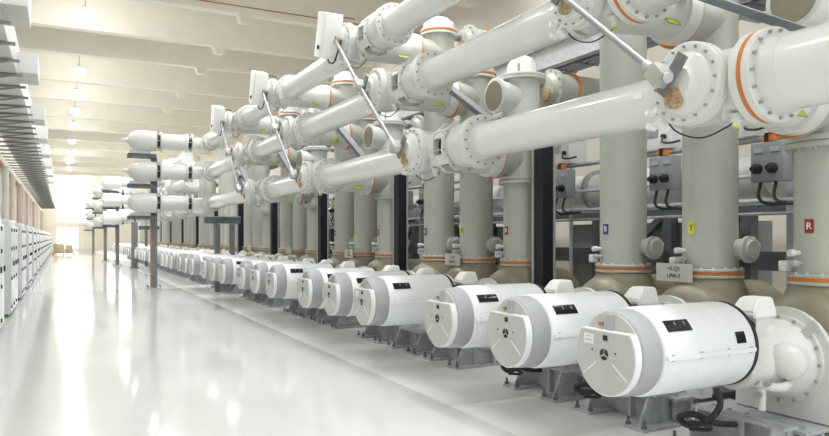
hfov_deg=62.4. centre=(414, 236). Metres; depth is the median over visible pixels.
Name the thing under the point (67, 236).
window
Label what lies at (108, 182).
bus termination
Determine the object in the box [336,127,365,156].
channel
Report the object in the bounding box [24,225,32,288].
tall cabinet
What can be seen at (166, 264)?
circuit breaker
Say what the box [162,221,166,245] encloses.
column
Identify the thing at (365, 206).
column
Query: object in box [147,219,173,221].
pipe
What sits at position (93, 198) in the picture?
support post
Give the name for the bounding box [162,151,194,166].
pipe
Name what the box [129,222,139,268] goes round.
support post
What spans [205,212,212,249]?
column
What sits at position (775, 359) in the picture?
unit
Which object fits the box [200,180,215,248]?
column
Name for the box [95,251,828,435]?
floor
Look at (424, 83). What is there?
pipe
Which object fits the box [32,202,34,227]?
pipe
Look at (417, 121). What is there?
joint
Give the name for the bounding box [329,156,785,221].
bus
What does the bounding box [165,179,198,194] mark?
pipe
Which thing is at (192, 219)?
column
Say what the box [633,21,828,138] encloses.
pipe
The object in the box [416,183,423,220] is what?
box
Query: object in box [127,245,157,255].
circuit breaker
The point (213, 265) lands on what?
circuit breaker
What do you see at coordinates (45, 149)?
box
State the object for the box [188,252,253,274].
circuit breaker
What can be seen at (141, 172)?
bus termination
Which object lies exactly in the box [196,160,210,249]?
column
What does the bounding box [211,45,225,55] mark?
bracket
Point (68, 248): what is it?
crate
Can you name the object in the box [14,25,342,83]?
ceiling beam
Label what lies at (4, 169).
column
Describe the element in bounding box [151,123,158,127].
ceiling
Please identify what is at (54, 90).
ceiling beam
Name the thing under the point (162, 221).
column
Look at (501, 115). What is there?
bus
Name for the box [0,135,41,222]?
wall
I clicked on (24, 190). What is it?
pipe
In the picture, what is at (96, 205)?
bus termination
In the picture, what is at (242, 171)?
channel
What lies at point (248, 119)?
pipe
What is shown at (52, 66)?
ceiling beam
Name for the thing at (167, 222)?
column
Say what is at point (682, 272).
sign plate
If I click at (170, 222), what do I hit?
post
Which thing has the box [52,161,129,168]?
ceiling beam
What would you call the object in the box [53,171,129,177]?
ceiling beam
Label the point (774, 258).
rack
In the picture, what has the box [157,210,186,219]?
pipe
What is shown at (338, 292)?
circuit breaker
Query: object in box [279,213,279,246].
rack
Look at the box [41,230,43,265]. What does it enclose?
tall cabinet
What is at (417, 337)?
base frame
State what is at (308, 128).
pipe
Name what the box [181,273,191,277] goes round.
base frame
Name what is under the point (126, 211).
window
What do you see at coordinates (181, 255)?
circuit breaker
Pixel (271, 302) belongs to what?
base frame
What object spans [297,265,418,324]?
circuit breaker
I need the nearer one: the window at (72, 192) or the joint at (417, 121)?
the joint at (417, 121)
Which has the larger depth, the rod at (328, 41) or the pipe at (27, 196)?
the pipe at (27, 196)
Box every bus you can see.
[216,112,503,194]
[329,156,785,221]
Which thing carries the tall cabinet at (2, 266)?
on the floor at (87, 349)
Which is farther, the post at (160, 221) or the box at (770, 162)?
the post at (160, 221)
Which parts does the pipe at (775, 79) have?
data plate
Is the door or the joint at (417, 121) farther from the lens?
the door
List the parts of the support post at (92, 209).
post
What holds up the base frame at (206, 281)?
on the floor at (480, 393)
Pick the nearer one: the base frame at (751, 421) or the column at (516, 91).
the base frame at (751, 421)
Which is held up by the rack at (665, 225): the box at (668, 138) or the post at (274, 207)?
the box at (668, 138)
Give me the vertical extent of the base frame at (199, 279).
0.400 m
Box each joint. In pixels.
[302,108,320,113]
[404,115,423,129]
[454,25,488,45]
[540,69,599,107]
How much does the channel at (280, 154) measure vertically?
1.148 m
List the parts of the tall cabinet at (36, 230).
door, door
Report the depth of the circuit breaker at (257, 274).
13.58 m
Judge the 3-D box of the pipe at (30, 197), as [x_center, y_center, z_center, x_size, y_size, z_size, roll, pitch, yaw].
[-25.584,-0.465,45.539,0.140,4.330,0.140,0,0,-27]
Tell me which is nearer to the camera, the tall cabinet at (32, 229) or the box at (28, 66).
the box at (28, 66)
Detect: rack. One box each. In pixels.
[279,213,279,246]
[329,198,333,253]
[408,180,502,264]
[408,220,418,258]
[556,138,773,286]
[750,136,792,270]
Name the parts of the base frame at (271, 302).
foot plate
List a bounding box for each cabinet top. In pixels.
[1,219,14,225]
[15,223,23,227]
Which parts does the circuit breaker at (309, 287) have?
plate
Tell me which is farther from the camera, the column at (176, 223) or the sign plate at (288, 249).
the column at (176, 223)
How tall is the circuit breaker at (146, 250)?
0.965 m
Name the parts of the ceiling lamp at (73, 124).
bulb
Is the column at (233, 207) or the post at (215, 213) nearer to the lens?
the column at (233, 207)
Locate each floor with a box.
[0,251,517,435]
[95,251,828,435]
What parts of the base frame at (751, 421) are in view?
rail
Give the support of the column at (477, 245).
on the base frame at (417, 337)
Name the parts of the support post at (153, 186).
post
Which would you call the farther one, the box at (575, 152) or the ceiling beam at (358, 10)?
the ceiling beam at (358, 10)
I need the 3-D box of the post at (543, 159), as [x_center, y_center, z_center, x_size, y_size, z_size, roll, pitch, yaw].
[1.735,0.100,9.185,0.360,3.200,0.360,0,0,-27]
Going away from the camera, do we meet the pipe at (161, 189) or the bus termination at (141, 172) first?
the bus termination at (141, 172)
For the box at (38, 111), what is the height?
0.430 m
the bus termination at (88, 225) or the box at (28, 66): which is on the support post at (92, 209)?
the bus termination at (88, 225)
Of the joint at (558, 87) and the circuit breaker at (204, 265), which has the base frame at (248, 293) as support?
the circuit breaker at (204, 265)
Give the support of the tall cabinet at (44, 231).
on the floor at (87, 349)
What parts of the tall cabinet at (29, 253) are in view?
panel, door, door, door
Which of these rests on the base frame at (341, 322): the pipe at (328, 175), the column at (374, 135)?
the column at (374, 135)
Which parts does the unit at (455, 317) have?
plate, seam rail, bearing plate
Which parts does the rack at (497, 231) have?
rail, rail, rail, rail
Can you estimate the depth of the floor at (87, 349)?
8.39 m
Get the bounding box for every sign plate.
[286,245,290,253]
[345,247,352,257]
[445,250,459,265]
[656,258,692,282]
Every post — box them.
[84,207,95,254]
[92,197,108,260]
[102,190,121,265]
[127,153,161,288]
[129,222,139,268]
[160,221,161,243]
[170,222,171,244]
[181,219,183,245]
[195,216,198,247]
[213,211,217,249]
[237,203,243,253]
[270,202,278,254]
[317,193,328,262]
[393,174,407,270]
[532,146,555,287]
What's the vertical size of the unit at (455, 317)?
1.020 m
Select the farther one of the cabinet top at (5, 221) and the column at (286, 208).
the column at (286, 208)
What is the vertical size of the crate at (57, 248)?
0.890 m
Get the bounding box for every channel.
[239,166,248,182]
[277,151,288,172]
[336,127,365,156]
[449,86,490,115]
[698,0,806,30]
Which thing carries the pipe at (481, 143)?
attached to the column at (516, 91)
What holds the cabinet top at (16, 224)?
attached to the tall cabinet at (22, 256)
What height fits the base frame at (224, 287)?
0.400 m
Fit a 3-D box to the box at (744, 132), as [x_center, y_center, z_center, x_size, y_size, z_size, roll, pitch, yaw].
[3.840,-1.413,7.934,0.444,0.545,0.614,0,0,-27]
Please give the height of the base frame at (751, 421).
0.400 m
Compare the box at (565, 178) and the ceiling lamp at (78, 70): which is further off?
the ceiling lamp at (78, 70)
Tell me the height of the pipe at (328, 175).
0.694 m
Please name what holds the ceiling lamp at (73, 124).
hanging from the ceiling
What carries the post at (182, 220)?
on the floor at (480, 393)
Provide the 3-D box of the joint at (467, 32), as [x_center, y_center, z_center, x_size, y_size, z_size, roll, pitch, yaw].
[1.254,-3.550,12.661,1.170,0.640,0.640,0,0,-27]
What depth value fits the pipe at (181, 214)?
28.00 m
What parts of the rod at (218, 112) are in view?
rod, rod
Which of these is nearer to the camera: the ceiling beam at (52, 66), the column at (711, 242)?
the column at (711, 242)
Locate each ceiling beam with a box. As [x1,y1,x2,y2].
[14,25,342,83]
[20,50,280,98]
[27,80,279,117]
[31,0,373,66]
[31,98,210,127]
[37,116,237,140]
[41,139,209,155]
[48,129,222,148]
[50,148,198,161]
[50,155,166,164]
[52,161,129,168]
[52,166,127,173]
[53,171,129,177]
[129,0,420,34]
[454,0,481,9]
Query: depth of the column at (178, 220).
36.65 m
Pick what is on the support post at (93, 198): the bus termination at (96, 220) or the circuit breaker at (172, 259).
the bus termination at (96, 220)
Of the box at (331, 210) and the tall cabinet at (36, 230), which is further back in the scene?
the tall cabinet at (36, 230)
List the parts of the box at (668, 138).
plate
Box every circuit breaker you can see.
[121,244,148,254]
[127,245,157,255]
[134,246,167,258]
[138,246,172,259]
[140,247,175,259]
[143,247,179,260]
[147,247,185,261]
[157,248,195,263]
[160,249,204,265]
[164,249,210,266]
[168,250,213,268]
[177,251,228,270]
[182,252,237,272]
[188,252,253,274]
[200,254,262,277]
[209,255,274,280]
[218,256,297,283]
[236,258,319,288]
[249,260,340,293]
[265,261,365,298]
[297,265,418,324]
[322,268,455,325]
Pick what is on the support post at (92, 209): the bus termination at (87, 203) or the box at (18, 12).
the bus termination at (87, 203)
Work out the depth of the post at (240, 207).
24.63 m
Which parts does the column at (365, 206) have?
tank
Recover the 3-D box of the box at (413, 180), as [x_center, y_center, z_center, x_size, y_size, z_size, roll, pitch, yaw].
[-0.164,-1.413,15.703,0.444,0.545,0.614,0,0,-27]
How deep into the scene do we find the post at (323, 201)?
16.88 m
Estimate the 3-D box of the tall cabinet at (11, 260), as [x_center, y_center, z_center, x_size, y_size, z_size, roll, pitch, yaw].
[-9.372,0.660,15.424,0.670,2.080,2.432,0,0,-27]
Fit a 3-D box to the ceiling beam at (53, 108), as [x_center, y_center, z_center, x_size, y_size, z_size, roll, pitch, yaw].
[-16.698,-7.850,42.660,13.600,1.500,0.340,0,0,-27]
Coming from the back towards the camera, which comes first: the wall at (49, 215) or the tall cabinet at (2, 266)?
the wall at (49, 215)
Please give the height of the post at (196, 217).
3.200 m
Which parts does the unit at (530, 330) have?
plate, seam rail, bearing plate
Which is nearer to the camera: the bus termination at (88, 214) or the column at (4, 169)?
the column at (4, 169)
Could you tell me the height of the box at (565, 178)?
0.784 m
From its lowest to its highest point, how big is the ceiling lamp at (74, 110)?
1.640 m
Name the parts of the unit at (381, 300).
plate, seam rail, bearing plate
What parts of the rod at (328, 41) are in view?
rod, bracket plate, rod, bracket plate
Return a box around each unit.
[353,271,497,328]
[424,279,594,374]
[487,286,685,398]
[577,295,828,431]
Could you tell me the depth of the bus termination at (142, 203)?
22.06 m
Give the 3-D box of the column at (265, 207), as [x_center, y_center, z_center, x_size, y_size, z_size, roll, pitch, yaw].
[-4.327,-0.077,21.440,1.410,2.745,0.850,0,0,-27]
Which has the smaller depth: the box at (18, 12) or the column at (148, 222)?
the box at (18, 12)
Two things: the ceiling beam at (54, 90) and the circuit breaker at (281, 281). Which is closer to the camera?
the circuit breaker at (281, 281)
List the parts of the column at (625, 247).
phase plate, tank, nozzle plate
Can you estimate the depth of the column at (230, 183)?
26.07 m
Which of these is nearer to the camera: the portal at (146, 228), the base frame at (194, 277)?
the base frame at (194, 277)
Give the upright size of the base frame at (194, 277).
0.400 m
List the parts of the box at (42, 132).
plate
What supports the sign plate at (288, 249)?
attached to the column at (299, 211)
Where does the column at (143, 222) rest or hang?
on the base frame
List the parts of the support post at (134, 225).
post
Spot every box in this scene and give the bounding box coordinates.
[0,0,30,27]
[17,52,38,84]
[30,104,44,125]
[35,126,47,142]
[40,144,49,157]
[43,158,51,168]
[45,168,52,176]
[47,175,53,183]
[329,197,333,224]
[408,174,418,186]
[408,191,415,221]
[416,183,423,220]
[556,140,585,165]
[556,163,580,214]
[647,125,681,152]
[647,148,681,210]
[739,126,770,138]
[749,132,792,205]
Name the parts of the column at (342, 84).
tank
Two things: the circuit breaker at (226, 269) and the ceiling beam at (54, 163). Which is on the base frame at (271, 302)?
the circuit breaker at (226, 269)
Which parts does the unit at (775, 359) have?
plate, seam rail, sight glass, bearing plate, data plate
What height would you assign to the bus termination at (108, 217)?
0.799 m
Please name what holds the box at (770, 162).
attached to the rack at (774, 258)
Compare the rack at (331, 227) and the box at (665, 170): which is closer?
the box at (665, 170)
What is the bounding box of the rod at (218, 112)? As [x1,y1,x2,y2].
[210,105,243,194]
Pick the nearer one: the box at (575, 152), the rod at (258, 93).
the box at (575, 152)
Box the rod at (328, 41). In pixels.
[314,11,406,158]
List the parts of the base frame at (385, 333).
foot plate, foot plate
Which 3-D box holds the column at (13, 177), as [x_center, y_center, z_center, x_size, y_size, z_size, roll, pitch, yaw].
[-17.521,-0.465,29.895,0.140,4.330,0.140,0,0,-27]
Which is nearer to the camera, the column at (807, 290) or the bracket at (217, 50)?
the column at (807, 290)
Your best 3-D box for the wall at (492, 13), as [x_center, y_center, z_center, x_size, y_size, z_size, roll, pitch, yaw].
[-10.074,-3.450,44.870,0.200,10.300,97.000,0,0,-27]
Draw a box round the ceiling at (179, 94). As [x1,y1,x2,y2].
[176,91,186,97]
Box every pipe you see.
[22,188,23,223]
[24,190,25,224]
[26,195,29,225]
[30,197,30,226]
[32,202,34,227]
[37,207,38,228]
[40,211,41,229]
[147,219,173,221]
[157,180,166,185]
[157,185,182,195]
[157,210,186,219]
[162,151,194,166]
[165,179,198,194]
[169,210,203,217]
[199,0,420,33]
[224,105,286,136]
[232,132,298,168]
[243,175,317,206]
[267,58,362,111]
[279,93,392,149]
[298,149,425,197]
[338,0,462,67]
[364,1,592,116]
[401,80,695,180]
[541,0,703,45]
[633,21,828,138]
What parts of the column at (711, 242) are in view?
phase plate, tank, nozzle plate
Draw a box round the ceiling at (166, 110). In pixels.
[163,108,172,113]
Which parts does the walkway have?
post, post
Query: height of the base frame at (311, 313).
0.400 m
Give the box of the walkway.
[213,0,792,287]
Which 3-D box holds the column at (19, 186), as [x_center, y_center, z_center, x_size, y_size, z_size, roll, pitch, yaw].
[-19.628,-0.465,33.984,0.240,4.330,0.240,0,0,-27]
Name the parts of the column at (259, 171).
tank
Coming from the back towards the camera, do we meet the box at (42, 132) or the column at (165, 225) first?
the column at (165, 225)
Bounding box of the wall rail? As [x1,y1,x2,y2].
[0,160,40,210]
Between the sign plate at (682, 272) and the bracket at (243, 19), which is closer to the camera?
the sign plate at (682, 272)
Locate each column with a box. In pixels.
[1,166,8,218]
[9,174,12,220]
[13,177,14,220]
[17,184,21,223]
[138,222,141,243]
[141,222,144,243]
[148,222,149,243]
[157,221,159,244]
[160,221,163,244]
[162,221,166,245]
[164,221,169,245]
[168,219,174,246]
[173,194,183,246]
[175,219,180,246]
[180,194,186,248]
[185,193,197,247]
[188,216,194,248]
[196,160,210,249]
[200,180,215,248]
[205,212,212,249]
[218,149,231,249]
[220,172,238,252]
[228,205,236,251]
[239,135,259,254]
[247,165,268,255]
[257,202,279,256]
[274,107,300,259]
[288,145,308,259]
[297,146,332,262]
[327,71,356,267]
[344,113,378,267]
[364,111,420,270]
[412,16,459,273]
[445,68,502,279]
[484,55,579,287]
[582,33,675,295]
[658,0,782,304]
[766,0,828,335]
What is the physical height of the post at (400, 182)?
3.200 m
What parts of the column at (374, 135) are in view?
tank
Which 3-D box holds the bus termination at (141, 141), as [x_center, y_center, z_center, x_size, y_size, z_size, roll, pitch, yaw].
[-6.537,-3.090,21.436,5.443,0.760,2.405,0,0,34]
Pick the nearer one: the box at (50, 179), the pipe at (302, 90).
the pipe at (302, 90)
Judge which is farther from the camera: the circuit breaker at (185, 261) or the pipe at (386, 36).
the circuit breaker at (185, 261)
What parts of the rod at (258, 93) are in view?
rod, rod, bracket plate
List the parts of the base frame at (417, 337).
foot plate, rail, foot plate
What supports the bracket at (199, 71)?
attached to the ceiling beam at (35, 38)
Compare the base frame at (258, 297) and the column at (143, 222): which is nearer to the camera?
the base frame at (258, 297)
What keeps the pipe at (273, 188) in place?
attached to the column at (314, 154)
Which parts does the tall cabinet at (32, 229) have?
door, door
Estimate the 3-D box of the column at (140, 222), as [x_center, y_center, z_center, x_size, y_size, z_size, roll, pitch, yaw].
[-21.442,-1.087,54.649,1.410,4.765,0.850,0,0,-27]
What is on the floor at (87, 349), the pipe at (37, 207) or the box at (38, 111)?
the pipe at (37, 207)
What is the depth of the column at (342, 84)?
15.48 m
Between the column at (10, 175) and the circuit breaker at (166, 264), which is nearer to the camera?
the circuit breaker at (166, 264)
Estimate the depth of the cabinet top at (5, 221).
14.58 m
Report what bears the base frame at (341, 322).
on the floor at (480, 393)
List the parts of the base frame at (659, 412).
foot plate, foot plate, rail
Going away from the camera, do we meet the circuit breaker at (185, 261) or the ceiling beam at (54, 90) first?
the circuit breaker at (185, 261)
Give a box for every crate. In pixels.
[53,244,64,252]
[65,245,72,252]
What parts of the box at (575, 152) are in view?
plate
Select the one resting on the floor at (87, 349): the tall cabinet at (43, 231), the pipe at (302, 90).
the tall cabinet at (43, 231)
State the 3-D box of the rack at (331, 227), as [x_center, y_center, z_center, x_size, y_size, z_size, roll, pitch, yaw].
[-2.790,0.275,21.585,0.885,2.850,4.370,0,0,-27]
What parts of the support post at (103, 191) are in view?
post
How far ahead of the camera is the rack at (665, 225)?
9.31 m
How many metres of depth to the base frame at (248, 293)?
19.32 m
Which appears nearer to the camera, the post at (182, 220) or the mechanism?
the mechanism
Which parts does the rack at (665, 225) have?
rail, rail, rail, rail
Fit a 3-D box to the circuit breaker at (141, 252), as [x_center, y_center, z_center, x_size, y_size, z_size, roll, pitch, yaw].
[-12.363,0.958,33.414,1.865,0.965,0.860,0,0,-27]
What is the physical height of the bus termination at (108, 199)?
0.805 m
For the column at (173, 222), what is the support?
on the base frame
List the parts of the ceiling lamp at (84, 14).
lamp shade, bulb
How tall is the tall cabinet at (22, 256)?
2.080 m
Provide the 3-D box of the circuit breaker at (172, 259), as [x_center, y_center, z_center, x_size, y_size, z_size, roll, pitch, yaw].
[-7.809,0.958,24.578,1.865,0.965,0.860,0,0,-27]
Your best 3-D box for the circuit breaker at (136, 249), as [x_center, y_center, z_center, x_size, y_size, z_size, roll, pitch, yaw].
[-13.815,0.958,36.232,1.865,0.965,0.860,0,0,-27]
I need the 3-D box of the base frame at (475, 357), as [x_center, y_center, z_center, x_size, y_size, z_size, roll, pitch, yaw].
[1.223,1.500,9.655,2.080,0.400,1.016,0,0,-27]
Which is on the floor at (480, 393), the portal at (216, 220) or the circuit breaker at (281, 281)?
the portal at (216, 220)
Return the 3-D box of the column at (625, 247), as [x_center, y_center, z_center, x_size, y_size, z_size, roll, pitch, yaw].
[2.581,-1.240,8.035,1.410,5.070,0.850,0,0,-27]
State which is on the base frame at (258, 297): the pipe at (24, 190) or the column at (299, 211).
the column at (299, 211)
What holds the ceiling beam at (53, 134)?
attached to the ceiling
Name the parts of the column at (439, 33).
tank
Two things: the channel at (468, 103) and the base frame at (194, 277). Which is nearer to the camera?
the channel at (468, 103)
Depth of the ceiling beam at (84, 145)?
55.80 m
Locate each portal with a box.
[139,226,158,266]
[203,216,240,291]
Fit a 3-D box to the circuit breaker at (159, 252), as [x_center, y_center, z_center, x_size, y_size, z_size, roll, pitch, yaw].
[-9.811,0.958,28.463,1.865,0.965,0.860,0,0,-27]
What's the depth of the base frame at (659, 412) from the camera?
6.21 m
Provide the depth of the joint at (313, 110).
20.13 m
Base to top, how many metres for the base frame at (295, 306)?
0.400 m
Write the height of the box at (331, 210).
0.784 m
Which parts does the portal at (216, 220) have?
leg, plate, leg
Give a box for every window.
[57,176,89,221]
[57,228,77,248]
[109,188,133,213]
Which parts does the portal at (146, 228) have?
leg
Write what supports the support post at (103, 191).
on the floor at (87, 349)
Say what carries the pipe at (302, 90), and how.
attached to the column at (342, 84)
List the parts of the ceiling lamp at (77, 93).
bulb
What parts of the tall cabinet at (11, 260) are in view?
panel, door, door, door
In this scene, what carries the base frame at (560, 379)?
on the floor at (480, 393)
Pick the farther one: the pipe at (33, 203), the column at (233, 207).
the pipe at (33, 203)
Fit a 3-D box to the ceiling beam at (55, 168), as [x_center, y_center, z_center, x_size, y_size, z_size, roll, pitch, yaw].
[-33.693,-7.850,75.639,13.600,1.500,0.340,0,0,-27]
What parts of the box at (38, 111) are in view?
plate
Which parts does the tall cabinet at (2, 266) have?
door, door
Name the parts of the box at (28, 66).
plate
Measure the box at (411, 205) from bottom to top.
0.784 m
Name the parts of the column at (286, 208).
tank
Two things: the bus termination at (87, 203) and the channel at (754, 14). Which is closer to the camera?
the channel at (754, 14)
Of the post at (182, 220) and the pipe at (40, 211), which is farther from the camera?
the pipe at (40, 211)
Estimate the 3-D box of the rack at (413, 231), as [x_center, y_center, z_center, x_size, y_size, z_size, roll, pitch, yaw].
[-0.788,0.275,17.700,0.885,2.850,4.370,0,0,-27]
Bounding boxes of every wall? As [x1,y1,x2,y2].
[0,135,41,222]
[42,175,149,250]
[170,0,785,293]
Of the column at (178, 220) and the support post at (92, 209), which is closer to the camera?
the column at (178, 220)
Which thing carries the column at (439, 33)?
on the base frame at (385, 333)
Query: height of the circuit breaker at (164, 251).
0.965 m
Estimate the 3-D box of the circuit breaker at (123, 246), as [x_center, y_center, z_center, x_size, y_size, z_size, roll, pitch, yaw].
[-17.819,0.958,44.001,1.865,0.965,0.860,0,0,-27]
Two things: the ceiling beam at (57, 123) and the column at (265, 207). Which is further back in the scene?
the ceiling beam at (57, 123)
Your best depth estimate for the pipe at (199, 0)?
22.09 m
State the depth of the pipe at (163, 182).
38.43 m
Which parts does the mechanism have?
bracket plate, rod, bracket plate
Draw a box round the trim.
[43,223,80,226]
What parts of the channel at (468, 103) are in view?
rail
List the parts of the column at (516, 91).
tank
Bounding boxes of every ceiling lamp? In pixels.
[69,118,77,127]
[70,101,79,113]
[71,87,82,96]
[73,56,85,75]
[76,0,93,20]
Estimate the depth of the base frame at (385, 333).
11.14 m
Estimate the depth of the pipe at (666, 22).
6.16 m
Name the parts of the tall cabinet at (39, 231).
door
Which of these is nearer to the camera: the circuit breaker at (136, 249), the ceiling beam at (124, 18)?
the ceiling beam at (124, 18)
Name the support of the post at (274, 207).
on the floor at (480, 393)
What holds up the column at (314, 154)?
on the base frame at (271, 302)
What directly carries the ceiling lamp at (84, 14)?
hanging from the ceiling
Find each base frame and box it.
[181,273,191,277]
[188,275,197,280]
[194,275,202,282]
[200,278,213,284]
[220,283,228,290]
[224,284,244,293]
[239,289,254,298]
[249,293,266,302]
[261,296,291,306]
[283,298,306,315]
[299,308,326,321]
[318,314,366,328]
[356,324,421,343]
[386,326,434,355]
[422,346,500,369]
[503,364,590,402]
[573,385,735,433]
[672,399,828,435]
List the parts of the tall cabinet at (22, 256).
panel, door, door, door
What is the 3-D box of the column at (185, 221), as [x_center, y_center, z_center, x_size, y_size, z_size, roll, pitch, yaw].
[-11.432,-1.087,35.227,1.410,4.765,0.850,0,0,-27]
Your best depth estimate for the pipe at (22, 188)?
36.95 m
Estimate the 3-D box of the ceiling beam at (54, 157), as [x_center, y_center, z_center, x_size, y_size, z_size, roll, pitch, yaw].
[-28.837,-7.850,66.216,13.600,1.500,0.340,0,0,-27]
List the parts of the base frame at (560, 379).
foot plate, rail, foot plate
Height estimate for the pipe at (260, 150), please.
0.678 m
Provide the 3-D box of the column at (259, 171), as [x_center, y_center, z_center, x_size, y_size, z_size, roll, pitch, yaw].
[-4.877,-0.593,22.506,1.410,3.775,0.850,0,0,-27]
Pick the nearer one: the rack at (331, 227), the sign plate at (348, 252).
the sign plate at (348, 252)
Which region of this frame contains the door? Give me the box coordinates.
[85,232,98,250]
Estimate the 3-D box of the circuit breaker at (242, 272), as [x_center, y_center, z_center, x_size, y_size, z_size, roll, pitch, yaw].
[-2.906,0.958,15.056,1.872,0.965,0.860,0,0,-27]
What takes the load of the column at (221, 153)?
on the base frame at (194, 277)
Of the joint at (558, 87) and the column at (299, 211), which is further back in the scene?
the column at (299, 211)
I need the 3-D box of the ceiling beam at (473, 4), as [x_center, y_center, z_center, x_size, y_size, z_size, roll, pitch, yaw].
[-4.031,-7.850,18.082,13.600,1.500,0.340,0,0,-27]
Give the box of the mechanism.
[551,0,687,97]
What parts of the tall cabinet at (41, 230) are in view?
door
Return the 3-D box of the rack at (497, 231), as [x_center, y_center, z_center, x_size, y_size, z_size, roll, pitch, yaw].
[1.213,0.275,13.816,0.885,2.850,4.370,0,0,-27]
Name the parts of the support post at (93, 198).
post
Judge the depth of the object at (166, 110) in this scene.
37.61 m
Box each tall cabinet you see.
[0,217,5,328]
[1,219,18,316]
[15,223,26,299]
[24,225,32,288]
[30,227,36,280]
[35,228,39,274]
[38,229,41,270]
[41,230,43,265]
[43,231,45,262]
[44,231,46,261]
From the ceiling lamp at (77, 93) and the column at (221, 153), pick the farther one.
the ceiling lamp at (77, 93)
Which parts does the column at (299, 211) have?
tank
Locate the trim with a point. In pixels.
(44, 224)
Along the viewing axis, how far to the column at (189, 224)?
33.83 m
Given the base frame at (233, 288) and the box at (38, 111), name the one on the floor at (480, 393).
the base frame at (233, 288)
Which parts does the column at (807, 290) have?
tank, phase plate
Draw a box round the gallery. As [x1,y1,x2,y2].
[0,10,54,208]
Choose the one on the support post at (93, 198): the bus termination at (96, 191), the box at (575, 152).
the bus termination at (96, 191)
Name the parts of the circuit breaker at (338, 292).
plate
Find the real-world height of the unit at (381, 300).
0.965 m
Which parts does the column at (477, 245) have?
tank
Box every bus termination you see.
[83,200,96,207]
[83,211,102,218]
[83,222,114,229]
[90,187,136,197]
[90,201,130,211]
[90,216,130,226]
[98,176,134,189]
[98,193,129,206]
[98,211,147,224]
[122,130,235,153]
[122,155,243,183]
[122,190,245,215]
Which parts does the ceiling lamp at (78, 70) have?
bulb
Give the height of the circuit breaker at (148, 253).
0.965 m
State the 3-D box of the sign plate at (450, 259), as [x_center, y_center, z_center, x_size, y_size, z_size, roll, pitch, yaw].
[0.616,0.328,10.746,0.058,0.235,0.450,0,0,-27]
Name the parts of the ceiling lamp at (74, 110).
bulb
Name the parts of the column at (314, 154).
tank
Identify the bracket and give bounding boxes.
[194,67,206,75]
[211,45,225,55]
[236,13,252,25]
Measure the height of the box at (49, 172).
0.430 m
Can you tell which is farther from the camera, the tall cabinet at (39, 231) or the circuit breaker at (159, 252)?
the tall cabinet at (39, 231)
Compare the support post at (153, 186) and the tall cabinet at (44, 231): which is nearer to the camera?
the support post at (153, 186)
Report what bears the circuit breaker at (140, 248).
on the base frame
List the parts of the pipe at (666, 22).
data plate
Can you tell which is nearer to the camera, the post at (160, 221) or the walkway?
the walkway
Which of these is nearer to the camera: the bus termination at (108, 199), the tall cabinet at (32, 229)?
the tall cabinet at (32, 229)
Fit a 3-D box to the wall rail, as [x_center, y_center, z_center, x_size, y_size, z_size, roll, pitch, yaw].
[-23.326,-2.700,40.853,0.120,0.130,90.000,0,0,-27]
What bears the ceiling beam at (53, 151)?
attached to the ceiling
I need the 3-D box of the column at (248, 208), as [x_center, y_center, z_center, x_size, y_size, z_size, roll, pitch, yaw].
[-5.427,-1.087,23.573,1.410,4.765,0.850,0,0,-27]
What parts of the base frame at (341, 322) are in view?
foot plate, foot plate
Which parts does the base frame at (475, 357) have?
foot plate, foot plate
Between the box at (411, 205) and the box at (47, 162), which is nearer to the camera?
the box at (411, 205)
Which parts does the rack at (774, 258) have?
rail, rail, rail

